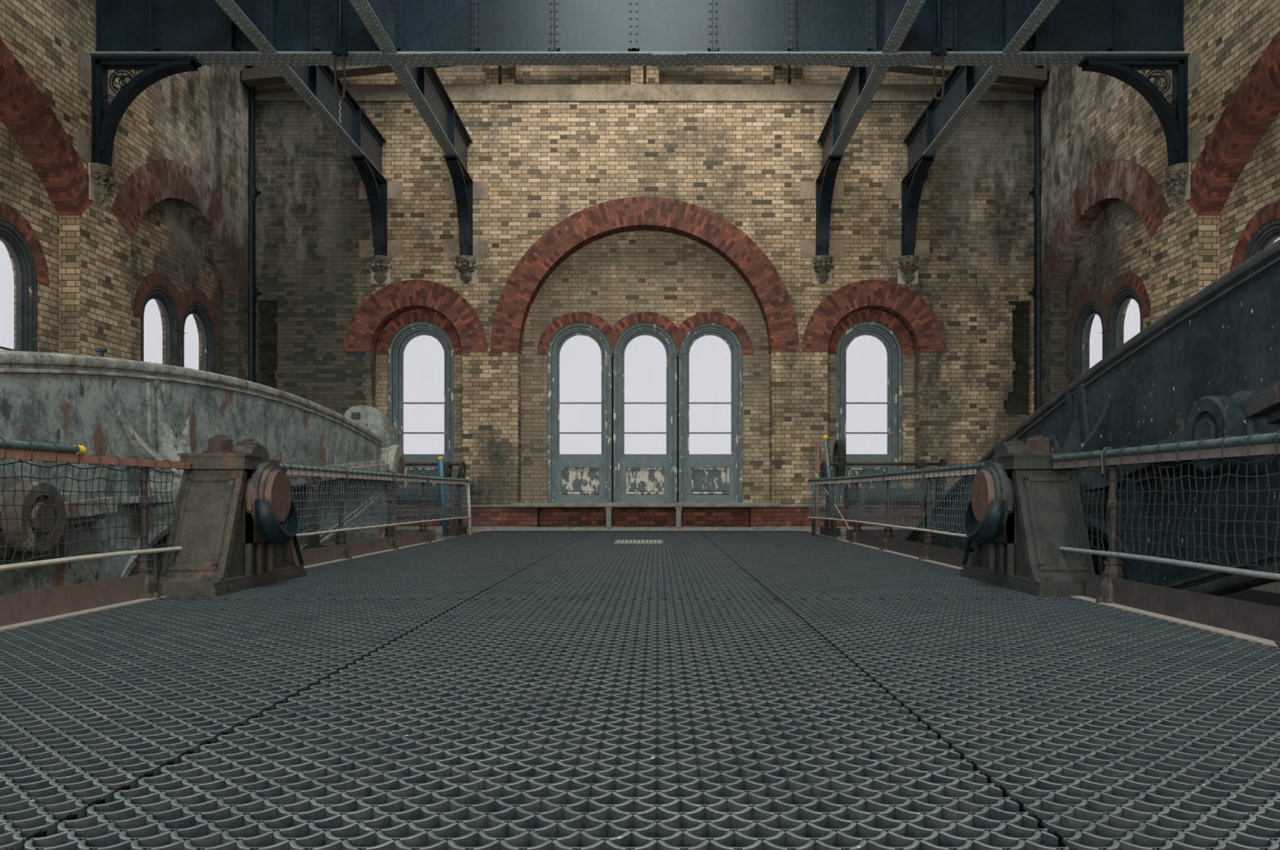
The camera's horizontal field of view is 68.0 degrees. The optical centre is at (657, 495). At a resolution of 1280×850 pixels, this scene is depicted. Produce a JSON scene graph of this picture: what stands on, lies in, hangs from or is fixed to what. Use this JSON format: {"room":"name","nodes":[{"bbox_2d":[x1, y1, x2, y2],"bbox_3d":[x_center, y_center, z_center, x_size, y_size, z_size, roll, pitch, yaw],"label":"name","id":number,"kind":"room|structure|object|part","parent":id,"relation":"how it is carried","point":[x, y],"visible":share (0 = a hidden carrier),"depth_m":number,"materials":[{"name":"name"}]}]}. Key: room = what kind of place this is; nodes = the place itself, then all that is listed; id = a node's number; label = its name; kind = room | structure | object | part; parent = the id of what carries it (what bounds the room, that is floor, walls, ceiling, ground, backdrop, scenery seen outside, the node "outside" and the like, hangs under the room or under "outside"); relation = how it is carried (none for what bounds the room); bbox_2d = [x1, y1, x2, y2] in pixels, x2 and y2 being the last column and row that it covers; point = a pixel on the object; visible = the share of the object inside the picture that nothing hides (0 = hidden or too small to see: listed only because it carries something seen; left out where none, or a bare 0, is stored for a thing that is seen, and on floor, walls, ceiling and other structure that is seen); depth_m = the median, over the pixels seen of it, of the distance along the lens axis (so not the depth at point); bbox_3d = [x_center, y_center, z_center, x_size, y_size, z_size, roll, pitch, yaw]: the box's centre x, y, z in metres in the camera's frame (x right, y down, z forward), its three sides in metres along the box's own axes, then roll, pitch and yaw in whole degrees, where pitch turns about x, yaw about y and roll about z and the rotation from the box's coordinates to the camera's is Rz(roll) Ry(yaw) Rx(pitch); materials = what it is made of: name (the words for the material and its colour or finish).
{"room":"old pumping station","nodes":[
{"label":"old pumping station","id":0,"kind":"room"},
{"bbox_2d":[0,0,248,380],"bbox_3d":[-7.755,-4.380,5.750,0.580,10.000,23.500,0,0,0],"label":"wall","id":1,"kind":"structure","parent":0,"point":[175,218],"depth_m":13.15,"materials":[{"name":"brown brick"}]},
{"bbox_2d":[0,219,37,351],"bbox_3d":[-7.832,-1.525,11.250,0.165,3.490,1.260,0,0,0],"label":"window","id":2,"kind":"structure","parent":1,"relation":"in","point":[22,256],"depth_m":11.70,"materials":[{"name":"paint"}]},
{"bbox_2d":[77,45,115,177],"bbox_3d":[-7.482,-5.090,12.630,0.026,1.420,0.840,0,0,0],"label":"stonework","id":3,"kind":"object","parent":1,"relation":"attached to","point":[84,59],"visible":0.62,"depth_m":12.39,"materials":[{"name":"stone"}]},
{"bbox_2d":[88,162,115,207],"bbox_3d":[-7.359,-4.131,12.629,0.242,0.490,0.420,0,0,0],"label":"stone corbel","id":4,"kind":"object","parent":1,"relation":"attached to","point":[101,180],"visible":1,"depth_m":12.54,"materials":[{"name":"stone"}]},
{"bbox_2d":[91,56,201,166],"bbox_3d":[-6.805,-5.096,12.630,1.340,1.440,0.240,0,0,0],"label":"bracket","id":5,"kind":"object","parent":4,"relation":"on","point":[105,121],"visible":1,"depth_m":12.54,"materials":[{"name":"black metal"}]},
{"bbox_3d":[-7.390,-5.086,12.630,0.170,1.420,0.230,0,0,0],"label":"wall post","id":6,"kind":"part","parent":5,"relation":"part of","materials":[{"name":"black metal"}]},
{"bbox_2d":[140,285,180,366],"bbox_3d":[-7.832,-1.525,14.800,0.165,3.490,1.260,0,0,0],"label":"window","id":7,"kind":"structure","parent":1,"relation":"in","point":[169,308],"depth_m":15.20,"materials":[{"name":"paint"}]},
{"bbox_3d":[-7.840,-1.495,14.800,0.150,3.430,1.260,0,0,0],"label":"frame","id":8,"kind":"part","parent":7,"relation":"part of","materials":[{"name":"paint"}]},
{"bbox_2d":[181,302,215,373],"bbox_3d":[-7.832,-1.525,16.020,0.165,3.490,1.260,0,0,0],"label":"window","id":9,"kind":"structure","parent":1,"relation":"in","point":[197,309],"depth_m":16.42,"materials":[{"name":"paint"}]},
{"bbox_3d":[-7.840,-1.495,16.020,0.150,3.430,1.260,0,0,0],"label":"frame","id":10,"kind":"part","parent":9,"relation":"part of","materials":[{"name":"paint"}]},
{"bbox_2d":[245,66,261,382],"bbox_3d":[-7.455,-3.783,17.162,0.280,8.806,0.656,0,0,0],"label":"downpipe","id":11,"kind":"object","parent":1,"relation":"attached to","point":[252,192],"visible":0.55,"depth_m":17.32,"materials":[{"name":"black metal"}]},
{"bbox_2d":[241,66,452,87],"bbox_3d":[-3.890,-7.895,17.100,7.100,0.930,0.300,0,0,0],"label":"rafter","id":12,"kind":"object","parent":1,"relation":"attached to","point":[267,75],"visible":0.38,"depth_m":17.00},
{"bbox_2d":[88,0,1191,66],"bbox_3d":[-0.240,-6.514,12.630,14.470,1.452,0.380,0,0,0],"label":"girder","id":13,"kind":"object","parent":1,"relation":"attached to","point":[428,33],"visible":0.91,"depth_m":12.62,"materials":[{"name":"metal"}]},
{"bbox_2d":[332,0,347,122],"bbox_3d":[-4.140,-6.159,12.350,0.180,2.602,0.080,0,0,0],"label":"hook","id":14,"kind":"object","parent":13,"relation":"hanging from","point":[340,51],"visible":1,"depth_m":12.33,"materials":[{"name":"black metal"}]},
{"bbox_3d":[-4.140,-6.610,12.350,0.065,1.700,0.065,0,0,-22],"label":"rod","id":15,"kind":"part","parent":14,"relation":"part of","materials":[{"name":"black metal"}]},
{"bbox_2d":[931,0,946,100],"bbox_3d":[3.660,-6.306,12.350,0.180,2.308,0.080,0,0,0],"label":"hook","id":16,"kind":"object","parent":13,"relation":"hanging from","point":[938,51],"visible":1,"depth_m":12.33,"materials":[{"name":"black metal"}]},
{"bbox_3d":[3.660,-6.610,12.350,0.065,1.700,0.065,0,0,22],"label":"rod","id":17,"kind":"part","parent":16,"relation":"part of","materials":[{"name":"black metal"}]},
{"bbox_2d":[0,529,1279,849],"bbox_3d":[-0.240,2.718,5.800,15.070,4.204,24.200,0,0,0],"label":"floor","id":18,"kind":"structure","parent":0,"point":[483,689],"depth_m":2.76,"materials":[{"name":"black metal"}]},
{"bbox_2d":[0,436,190,626],"bbox_3d":[-3.123,0.168,4.590,0.206,0.905,3.320,0,0,0],"label":"safety railing","id":19,"kind":"object","parent":18,"relation":"on","point":[23,606],"visible":1,"depth_m":5.08,"materials":[{"name":"metal"}]},
{"bbox_3d":[-3.095,-0.245,4.130,0.048,0.048,1.860,0,0,0],"label":"tube rail","id":20,"kind":"part","parent":19,"relation":"part of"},
{"bbox_3d":[-3.075,0.335,4.670,0.028,0.036,2.900,0,0,0],"label":"rail","id":21,"kind":"part","parent":19,"relation":"part of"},
{"bbox_3d":[-3.130,0.220,5.780,0.177,0.800,0.177,0,0,23],"label":"post","id":22,"kind":"part","parent":19,"relation":"part of","materials":[{"name":"metal"}]},
{"bbox_2d":[156,435,306,596],"bbox_3d":[-2.868,0.104,6.610,0.645,1.032,1.520,0,0,0],"label":"pedestal","id":23,"kind":"object","parent":18,"relation":"on","point":[237,517],"visible":1,"depth_m":6.30,"materials":[{"name":"brown metal"}]},
{"bbox_3d":[-2.965,0.170,6.169,0.310,0.600,0.285,0,0,0],"label":"panel frame","id":24,"kind":"part","parent":23,"relation":"part of","materials":[{"name":"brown metal"}]},
{"bbox_2d":[0,350,404,595],"bbox_3d":[-3.510,0.000,6.610,1.160,1.967,11.513,0,0,0],"label":"beam","id":25,"kind":"structure","parent":23,"relation":"on","point":[108,406],"depth_m":6.15,"materials":[{"name":"metal"}]},
{"bbox_2d":[95,347,106,356],"bbox_3d":[-3.510,-0.876,5.980,0.060,0.113,0.028,0,0,0],"label":"tap","id":26,"kind":"object","parent":25,"relation":"on","point":[100,350],"visible":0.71,"depth_m":5.97,"materials":[{"name":"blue metal"}]},
{"bbox_2d":[343,404,395,542],"bbox_3d":[-3.785,0.470,12.420,0.630,3.300,0.340,0,0,0],"label":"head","id":27,"kind":"object","parent":25,"relation":"attached to","point":[372,419],"visible":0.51,"depth_m":12.31},
{"bbox_3d":[-2.945,0.562,6.610,0.430,0.115,1.520,0,0,0],"label":"plate","id":28,"kind":"part","parent":23,"relation":"part of","materials":[{"name":"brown metal"}]},
{"bbox_2d":[253,498,298,544],"bbox_3d":[-2.638,0.180,6.610,0.185,0.316,0.505,0,0,0],"label":"cup","id":29,"kind":"object","parent":23,"relation":"on","point":[276,521],"depth_m":6.49,"materials":[{"name":"blue metal"}]},
{"bbox_2d":[280,462,470,565],"bbox_3d":[-3.121,0.171,11.187,0.249,0.898,7.673,0,0,1],"label":"safety railing","id":30,"kind":"object","parent":18,"relation":"on","point":[341,549],"visible":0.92,"depth_m":10.08,"materials":[{"name":"metal"}]},
{"bbox_3d":[-3.130,0.220,9.370,0.177,0.800,0.177,0,0,-23],"label":"post","id":31,"kind":"part","parent":30,"relation":"part of","materials":[{"name":"metal"}]},
{"bbox_3d":[-3.078,-0.245,11.226,0.115,0.048,7.552,0,0,1],"label":"tube rail","id":32,"kind":"part","parent":30,"relation":"part of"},
{"bbox_3d":[-3.060,0.335,11.186,0.098,0.035,7.631,0,0,1],"label":"rail","id":33,"kind":"part","parent":30,"relation":"part of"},
{"bbox_3d":[-3.130,0.220,11.050,0.177,0.800,0.177,0,0,-23],"label":"post","id":34,"kind":"part","parent":30,"relation":"part of","materials":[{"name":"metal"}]},
{"bbox_3d":[-3.130,0.220,12.650,0.177,0.800,0.177,0,0,-23],"label":"post","id":35,"kind":"part","parent":30,"relation":"part of","materials":[{"name":"metal"}]},
{"bbox_2d":[329,528,435,539],"bbox_3d":[-4.050,0.546,6.700,1.820,0.148,13.400,0,0,0],"label":"kerb","id":36,"kind":"object","parent":18,"relation":"on","point":[431,532],"visible":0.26,"depth_m":13.37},
{"bbox_2d":[395,461,466,535],"bbox_3d":[-4.081,0.010,15.150,1.978,1.220,0.840,0,0,0],"label":"winch","id":37,"kind":"object","parent":18,"relation":"on","point":[452,530],"visible":0.31,"depth_m":15.04,"materials":[{"name":"brown metal"}]},
{"bbox_3d":[-3.220,0.105,15.150,0.180,1.030,0.840,0,0,0],"label":"frame","id":38,"kind":"part","parent":37,"relation":"part of","materials":[{"name":"brown metal"}]},
{"bbox_2d":[437,456,448,536],"bbox_3d":[-3.300,0.010,14.548,0.080,1.228,0.196,0,0,33],"label":"scaffold pole","id":39,"kind":"object","parent":18,"relation":"on","point":[440,462],"visible":0.91,"depth_m":14.53,"materials":[{"name":"blue metal"}]},
{"bbox_2d":[465,477,472,534],"bbox_3d":[-3.005,0.162,15.060,0.111,0.919,0.065,0,0,0],"label":"railing post","id":40,"kind":"object","parent":18,"relation":"on","point":[468,498],"visible":0.83,"depth_m":15.04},
{"bbox_2d":[613,539,662,543],"bbox_3d":[-0.255,0.620,12.735,0.630,0.028,0.690,0,0,0],"label":"floor vent","id":41,"kind":"object","parent":18,"relation":"in","point":[617,541],"visible":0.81,"depth_m":12.61,"materials":[{"name":"metal"}]},
{"bbox_2d":[811,484,816,535],"bbox_3d":[2.469,0.177,15.000,0.070,0.887,0.056,0,0,0],"label":"railing post","id":42,"kind":"object","parent":18,"relation":"on","point":[813,526],"visible":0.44,"depth_m":14.98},
{"bbox_2d":[815,440,819,531],"bbox_3d":[2.858,-0.184,16.950,0.042,1.626,0.757,0,0,13],"label":"pole","id":43,"kind":"object","parent":18,"relation":"on","point":[818,447],"visible":0.8,"depth_m":16.93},
{"bbox_2d":[822,435,837,537],"bbox_3d":[2.597,-0.146,14.300,0.216,1.538,0.076,0,0,0],"label":"scaffold pole","id":44,"kind":"object","parent":18,"relation":"on","point":[825,438],"visible":0.88,"depth_m":14.27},
{"bbox_2d":[815,472,849,528],"bbox_3d":[2.755,0.126,14.800,0.020,1.000,1.097,0,0,-23],"label":"stick","id":45,"kind":"object","parent":18,"relation":"on","point":[815,473],"visible":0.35,"depth_m":14.70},
{"bbox_2d":[819,439,946,536],"bbox_3d":[3.601,-0.140,15.100,1.978,1.520,0.840,0,0,0],"label":"winch","id":46,"kind":"object","parent":18,"relation":"on","point":[839,464],"visible":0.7,"depth_m":15.02,"materials":[{"name":"metal"}]},
{"bbox_3d":[2.740,0.105,15.100,0.180,1.030,0.840,0,0,0],"label":"frame","id":47,"kind":"part","parent":46,"relation":"part of","materials":[{"name":"metal"}]},
{"bbox_3d":[4.490,0.105,15.100,0.180,1.030,0.840,0,0,0],"label":"frame","id":48,"kind":"part","parent":46,"relation":"part of","materials":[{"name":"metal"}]},
{"bbox_2d":[807,461,983,567],"bbox_3d":[2.627,0.168,11.140,0.330,0.905,7.576,0,0,-2],"label":"safety railing","id":49,"kind":"object","parent":18,"relation":"on","point":[928,550],"visible":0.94,"depth_m":10.09,"materials":[{"name":"metal"}]},
{"bbox_3d":[2.650,0.220,12.600,0.177,0.800,0.177,0,0,-23],"label":"post","id":50,"kind":"part","parent":49,"relation":"part of","materials":[{"name":"metal"}]},
{"bbox_3d":[2.564,0.335,11.138,0.204,0.036,7.535,0,0,-2],"label":"rail","id":51,"kind":"part","parent":49,"relation":"part of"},
{"bbox_3d":[2.650,0.220,10.900,0.177,0.800,0.177,0,0,23],"label":"post","id":52,"kind":"part","parent":49,"relation":"part of","materials":[{"name":"metal"}]},
{"bbox_3d":[2.575,-0.245,11.178,0.206,0.048,7.457,0,0,-2],"label":"tube rail","id":53,"kind":"part","parent":49,"relation":"part of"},
{"bbox_3d":[2.650,0.220,9.250,0.177,0.800,0.177,0,0,23],"label":"post","id":54,"kind":"part","parent":49,"relation":"part of","materials":[{"name":"metal"}]},
{"bbox_2d":[960,435,1095,596],"bbox_3d":[2.487,0.104,6.610,0.645,1.032,1.520,0,0,0],"label":"pedestal","id":55,"kind":"object","parent":18,"relation":"on","point":[1016,517],"visible":0.95,"depth_m":6.30,"materials":[{"name":"metal"}]},
{"bbox_2d":[963,499,1004,544],"bbox_3d":[2.257,0.180,6.610,0.185,0.316,0.505,0,0,0],"label":"cup","id":56,"kind":"object","parent":55,"relation":"on","point":[984,523],"depth_m":6.49,"materials":[{"name":"blue metal"}]},
{"bbox_3d":[2.565,0.562,6.610,0.430,0.115,1.520,0,0,0],"label":"plate","id":57,"kind":"part","parent":55,"relation":"part of","materials":[{"name":"metal"}]},
{"bbox_3d":[2.585,0.170,6.169,0.310,0.600,0.285,0,0,0],"label":"panel frame","id":58,"kind":"part","parent":55,"relation":"part of","materials":[{"name":"metal"}]},
{"bbox_2d":[904,239,1279,595],"bbox_3d":[3.030,0.000,6.610,1.160,3.108,11.298,0,0,0],"label":"beam","id":59,"kind":"structure","parent":55,"relation":"on","point":[1208,367],"depth_m":5.36,"materials":[{"name":"metal"}]},
{"bbox_2d":[846,528,1279,582],"bbox_3d":[3.570,0.546,6.700,1.820,0.148,13.400,0,0,0],"label":"kerb","id":60,"kind":"object","parent":18,"relation":"on","point":[901,534],"visible":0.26,"depth_m":13.37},
{"bbox_2d":[1051,430,1279,647],"bbox_3d":[2.643,0.168,4.440,0.206,0.905,3.620,0,0,0],"label":"safety railing","id":61,"kind":"object","parent":18,"relation":"on","point":[1253,619],"visible":1,"depth_m":4.77,"materials":[{"name":"painted metal"},{"name":"rusty iron"},{"name":"rope netting"}]},
{"bbox_3d":[2.650,0.220,5.520,0.177,0.800,0.177,0,0,-23],"label":"post","id":62,"kind":"part","parent":61,"relation":"part of","materials":[{"name":"metal"}]},
{"bbox_3d":[2.615,-0.245,4.570,0.048,0.048,3.340,0,0,0],"label":"tube rail","id":63,"kind":"part","parent":61,"relation":"part of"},
{"bbox_3d":[2.595,0.335,4.520,0.028,0.036,3.200,0,0,0],"label":"rail","id":64,"kind":"part","parent":61,"relation":"part of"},
{"bbox_2d":[253,66,1035,526],"bbox_3d":[-0.240,-4.380,17.795,15.070,10.000,0.730,0,0,0],"label":"wall","id":65,"kind":"structure","parent":0,"point":[620,197],"depth_m":17.50,"materials":[{"name":"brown brick"}]},
{"bbox_2d":[368,254,391,284],"bbox_3d":[-5.107,-4.145,17.382,0.409,0.490,0.246,0,0,0],"label":"stone corbel","id":66,"kind":"object","parent":65,"relation":"attached to","point":[380,265],"visible":1,"depth_m":17.39,"materials":[{"name":"stone"}]},
{"bbox_2d":[214,0,386,177],"bbox_3d":[-5.100,-6.170,11.750,0.200,0.740,11.500,0,0,0],"label":"joist","id":67,"kind":"object","parent":66,"relation":"on","point":[315,85],"visible":0.88,"depth_m":14.27,"materials":[{"name":"paint"}]},
{"bbox_2d":[351,155,387,256],"bbox_3d":[-5.110,-5.110,16.830,0.240,1.440,1.340,0,0,0],"label":"bracket","id":68,"kind":"object","parent":66,"relation":"on","point":[375,184],"visible":0.99,"depth_m":17.19,"materials":[{"name":"black metal"}]},
{"bbox_3d":[-5.110,-5.150,16.805,0.036,1.160,1.210,0,0,0],"label":"spandrel plate","id":69,"kind":"part","parent":68,"relation":"part of","materials":[{"name":"black metal"}]},
{"bbox_3d":[-5.110,-5.100,17.415,0.230,1.420,0.170,0,0,0],"label":"wall post","id":70,"kind":"part","parent":68,"relation":"part of","materials":[{"name":"black metal"}]},
{"bbox_2d":[359,181,402,257],"bbox_3d":[-5.110,-5.100,17.507,0.800,1.400,0.026,0,0,0],"label":"stonework","id":71,"kind":"object","parent":65,"relation":"attached to","point":[394,188],"visible":0.8,"depth_m":17.49,"materials":[{"name":"stone"}]},
{"bbox_2d":[388,321,453,502],"bbox_3d":[-4.460,-1.535,18.055,1.300,3.510,0.330,0,0,0],"label":"window","id":72,"kind":"structure","parent":65,"relation":"in","point":[405,335],"depth_m":17.97,"materials":[{"name":"paint"}]},
{"bbox_3d":[-4.460,-0.280,18.087,0.840,0.600,0.065,0,0,0],"label":"panel","id":73,"kind":"part","parent":72,"relation":"part of","materials":[{"name":"paint"}]},
{"bbox_3d":[-4.460,-0.290,18.065,0.720,0.500,0.050,0,0,0],"label":"panel moulding","id":74,"kind":"part","parent":72,"relation":"part of","materials":[{"name":"paint"}]},
{"bbox_2d":[453,255,476,284],"bbox_3d":[-3.532,-4.145,17.382,0.420,0.490,0.246,0,0,0],"label":"stone corbel","id":75,"kind":"object","parent":65,"relation":"attached to","point":[466,265],"visible":1,"depth_m":17.39,"materials":[{"name":"stone"}]},
{"bbox_2d":[349,0,472,177],"bbox_3d":[-3.520,-6.170,11.750,0.200,0.740,11.500,0,0,0],"label":"joist","id":76,"kind":"object","parent":75,"relation":"on","point":[424,86],"visible":0.85,"depth_m":14.22,"materials":[{"name":"paint"}]},
{"bbox_2d":[444,155,472,255],"bbox_3d":[-3.530,-5.110,16.830,0.240,1.440,1.340,0,0,0],"label":"bracket","id":77,"kind":"object","parent":75,"relation":"on","point":[462,181],"visible":1,"depth_m":17.18,"materials":[{"name":"black metal"}]},
{"bbox_3d":[-3.530,-5.100,17.415,0.230,1.420,0.170,0,0,0],"label":"wall post","id":78,"kind":"part","parent":77,"relation":"part of","materials":[{"name":"black metal"}]},
{"bbox_2d":[444,181,488,257],"bbox_3d":[-3.530,-5.100,17.507,0.800,1.400,0.026,0,0,0],"label":"stonework","id":79,"kind":"object","parent":65,"relation":"attached to","point":[480,188],"visible":0.84,"depth_m":17.49,"materials":[{"name":"stone"}]},
{"bbox_2d":[547,322,613,502],"bbox_3d":[-1.475,-1.525,18.055,1.260,3.490,0.330,0,0,0],"label":"window","id":80,"kind":"structure","parent":65,"relation":"in","point":[571,477],"depth_m":17.98,"materials":[{"name":"paint"}]},
{"bbox_3d":[-1.475,-0.280,18.087,0.800,0.600,0.065,0,0,0],"label":"panel","id":81,"kind":"part","parent":80,"relation":"part of","materials":[{"name":"paint"}]},
{"bbox_3d":[-1.475,-0.290,18.065,0.720,0.500,0.050,0,0,0],"label":"panel moulding","id":82,"kind":"part","parent":80,"relation":"part of","materials":[{"name":"paint"}]},
{"bbox_2d":[613,322,678,502],"bbox_3d":[-0.240,-1.525,18.055,1.260,3.490,0.330,0,0,0],"label":"window","id":83,"kind":"structure","parent":65,"relation":"in","point":[637,477],"depth_m":17.97,"materials":[{"name":"paint"}]},
{"bbox_3d":[-0.240,-0.280,18.087,0.800,0.600,0.065,0,0,0],"label":"panel","id":84,"kind":"part","parent":83,"relation":"part of","materials":[{"name":"paint"}]},
{"bbox_3d":[-0.240,-0.290,18.065,0.720,0.500,0.050,0,0,0],"label":"panel moulding","id":85,"kind":"part","parent":83,"relation":"part of","materials":[{"name":"paint"}]},
{"bbox_2d":[395,526,914,529],"bbox_3d":[-0.240,0.590,17.590,14.470,0.060,0.420,0,0,0],"label":"baseboard","id":86,"kind":"structure","parent":65,"relation":"attached to","point":[397,527],"depth_m":17.40,"materials":[{"name":"stone"}]},
{"bbox_2d":[510,502,780,527],"bbox_3d":[-0.230,0.350,17.570,4.920,0.440,0.580,0,0,0],"label":"ledge","id":87,"kind":"object","parent":86,"relation":"on","point":[608,506],"visible":0.98,"depth_m":17.28,"materials":[{"name":"metal"}]},
{"bbox_3d":[-0.230,0.168,17.570,4.920,0.075,0.580,0,0,0],"label":"seat","id":88,"kind":"part","parent":87,"relation":"part of","materials":[{"name":"stone"}]},
{"bbox_2d":[677,322,742,502],"bbox_3d":[0.995,-1.525,18.055,1.260,3.490,0.330,0,0,0],"label":"window","id":89,"kind":"structure","parent":65,"relation":"in","point":[702,477],"depth_m":17.97,"materials":[{"name":"paint"}]},
{"bbox_3d":[0.995,-0.280,18.087,0.800,0.600,0.065,0,0,0],"label":"panel","id":90,"kind":"part","parent":89,"relation":"part of","materials":[{"name":"paint"}]},
{"bbox_3d":[0.995,-0.290,18.065,0.720,0.500,0.050,0,0,0],"label":"panel moulding","id":91,"kind":"part","parent":89,"relation":"part of","materials":[{"name":"paint"}]},
{"bbox_2d":[800,181,844,257],"bbox_3d":[3.030,-5.100,17.507,0.800,1.400,0.026,0,0,0],"label":"stonework","id":92,"kind":"object","parent":65,"relation":"attached to","point":[807,188],"visible":0.86,"depth_m":17.49,"materials":[{"name":"stone"}]},
{"bbox_2d":[812,254,834,284],"bbox_3d":[3.039,-4.145,17.382,0.404,0.490,0.245,0,0,0],"label":"stone corbel","id":93,"kind":"object","parent":65,"relation":"attached to","point":[822,265],"visible":1,"depth_m":17.39,"materials":[{"name":"stone"}]},
{"bbox_2d":[815,155,842,256],"bbox_3d":[3.030,-5.110,16.830,0.240,1.440,1.340,0,0,0],"label":"bracket","id":94,"kind":"object","parent":93,"relation":"on","point":[825,180],"visible":0.99,"depth_m":17.19,"materials":[{"name":"black metal"}]},
{"bbox_3d":[3.030,-5.100,17.415,0.230,1.420,0.170,0,0,0],"label":"wall post","id":95,"kind":"part","parent":94,"relation":"part of","materials":[{"name":"black metal"}]},
{"bbox_2d":[817,0,925,167],"bbox_3d":[3.040,-6.170,11.750,0.200,0.740,11.500,0,0,0],"label":"joist","id":96,"kind":"object","parent":93,"relation":"on","point":[860,85],"visible":0.88,"depth_m":13.92,"materials":[{"name":"paint"}]},
{"bbox_2d":[835,321,902,502],"bbox_3d":[3.980,-1.535,18.055,1.300,3.510,0.330,0,0,0],"label":"window","id":97,"kind":"structure","parent":65,"relation":"in","point":[886,335],"depth_m":17.97,"materials":[{"name":"paint"}]},
{"bbox_3d":[3.980,-0.280,18.087,0.840,0.600,0.065,0,0,0],"label":"panel","id":98,"kind":"part","parent":97,"relation":"part of","materials":[{"name":"paint"}]},
{"bbox_3d":[3.980,-0.290,18.065,0.720,0.500,0.050,0,0,0],"label":"panel moulding","id":99,"kind":"part","parent":97,"relation":"part of","materials":[{"name":"paint"}]},
{"bbox_2d":[885,181,929,257],"bbox_3d":[4.610,-5.100,17.507,0.800,1.400,0.026,0,0,0],"label":"stonework","id":100,"kind":"object","parent":65,"relation":"attached to","point":[893,188],"visible":0.8,"depth_m":17.49,"materials":[{"name":"stone"}]},
{"bbox_2d":[897,255,919,284],"bbox_3d":[4.607,-4.145,17.384,0.417,0.490,0.242,0,0,0],"label":"stone corbel","id":101,"kind":"object","parent":65,"relation":"attached to","point":[908,266],"visible":1,"depth_m":17.39,"materials":[{"name":"stone"}]},
{"bbox_2d":[901,155,935,256],"bbox_3d":[4.610,-5.110,16.830,0.240,1.440,1.340,0,0,0],"label":"bracket","id":102,"kind":"object","parent":101,"relation":"on","point":[912,184],"visible":0.99,"depth_m":17.20,"materials":[{"name":"black metal"}]},
{"bbox_3d":[4.610,-5.100,17.415,0.230,1.420,0.170,0,0,0],"label":"wall post","id":103,"kind":"part","parent":102,"relation":"part of","materials":[{"name":"black metal"}]},
{"bbox_3d":[4.610,-5.150,16.805,0.036,1.160,1.210,0,0,0],"label":"spandrel plate","id":104,"kind":"part","parent":102,"relation":"part of","materials":[{"name":"black metal"}]},
{"bbox_2d":[902,0,1060,172],"bbox_3d":[4.620,-6.170,11.750,0.200,0.740,11.500,0,0,0],"label":"joist","id":105,"kind":"object","parent":101,"relation":"on","point":[965,86],"visible":0.84,"depth_m":14.27,"materials":[{"name":"paint"}]},
{"bbox_2d":[1040,0,1279,406],"bbox_3d":[7.275,-4.380,5.750,0.580,10.000,23.500,0,0,0],"label":"wall","id":106,"kind":"structure","parent":0,"point":[1110,222],"depth_m":13.44,"materials":[{"name":"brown brick"}]},
{"bbox_2d":[837,66,1047,87],"bbox_3d":[3.410,-7.895,17.100,7.100,0.930,0.300,0,0,0],"label":"rafter","id":107,"kind":"object","parent":106,"relation":"attached to","point":[1014,75],"visible":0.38,"depth_m":17.00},
{"bbox_2d":[1028,66,1043,411],"bbox_3d":[6.975,-3.783,17.162,0.280,8.806,0.656,0,0,0],"label":"downpipe","id":108,"kind":"object","parent":106,"relation":"attached to","point":[1037,192],"visible":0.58,"depth_m":17.32,"materials":[{"name":"black metal"}]},
{"bbox_2d":[1072,302,1104,381],"bbox_3d":[7.353,-1.525,16.020,0.165,3.490,1.260,0,0,0],"label":"window","id":109,"kind":"structure","parent":106,"relation":"in","point":[1089,309],"depth_m":16.42,"materials":[{"name":"paint"}]},
{"bbox_3d":[7.360,-1.495,16.020,0.150,3.430,1.260,0,0,0],"label":"frame","id":110,"kind":"part","parent":109,"relation":"part of","materials":[{"name":"paint"}]},
{"bbox_2d":[1105,285,1142,356],"bbox_3d":[7.353,-1.525,14.800,0.165,3.490,1.260,0,0,0],"label":"window","id":111,"kind":"structure","parent":106,"relation":"in","point":[1126,293],"depth_m":15.18,"materials":[{"name":"paint"}]},
{"bbox_3d":[7.360,-1.495,14.800,0.150,3.430,1.260,0,0,0],"label":"frame","id":112,"kind":"part","parent":111,"relation":"part of","materials":[{"name":"paint"}]},
{"bbox_2d":[1163,162,1191,207],"bbox_3d":[6.879,-4.131,12.633,0.241,0.490,0.394,0,0,0],"label":"stone corbel","id":113,"kind":"object","parent":106,"relation":"attached to","point":[1178,175],"visible":1,"depth_m":12.53,"materials":[{"name":"stone"}]},
{"bbox_2d":[1078,56,1187,166],"bbox_3d":[6.325,-5.096,12.630,1.340,1.440,0.240,0,0,0],"label":"bracket","id":114,"kind":"object","parent":113,"relation":"on","point":[1174,121],"visible":1,"depth_m":12.55,"materials":[{"name":"black metal"}]},
{"bbox_3d":[6.910,-5.086,12.630,0.170,1.420,0.230,0,0,0],"label":"wall post","id":115,"kind":"part","parent":114,"relation":"part of","materials":[{"name":"black metal"}]},
{"bbox_2d":[1165,45,1200,177],"bbox_3d":[7.002,-5.090,12.630,0.026,1.420,0.840,0,0,0],"label":"stonework","id":116,"kind":"object","parent":106,"relation":"attached to","point":[1194,58],"visible":0.59,"depth_m":12.39,"materials":[{"name":"stone"}]},
{"bbox_2d":[1242,218,1279,262],"bbox_3d":[7.353,-1.525,11.250,0.165,3.490,1.260,0,0,0],"label":"window","id":117,"kind":"structure","parent":106,"relation":"in","point":[1269,232],"depth_m":11.44,"materials":[{"name":"paint"}]},
{"bbox_3d":[7.360,-1.495,11.250,0.150,3.430,1.260,0,0,0],"label":"frame","id":118,"kind":"part","parent":117,"relation":"part of","materials":[{"name":"paint"}]}
]}

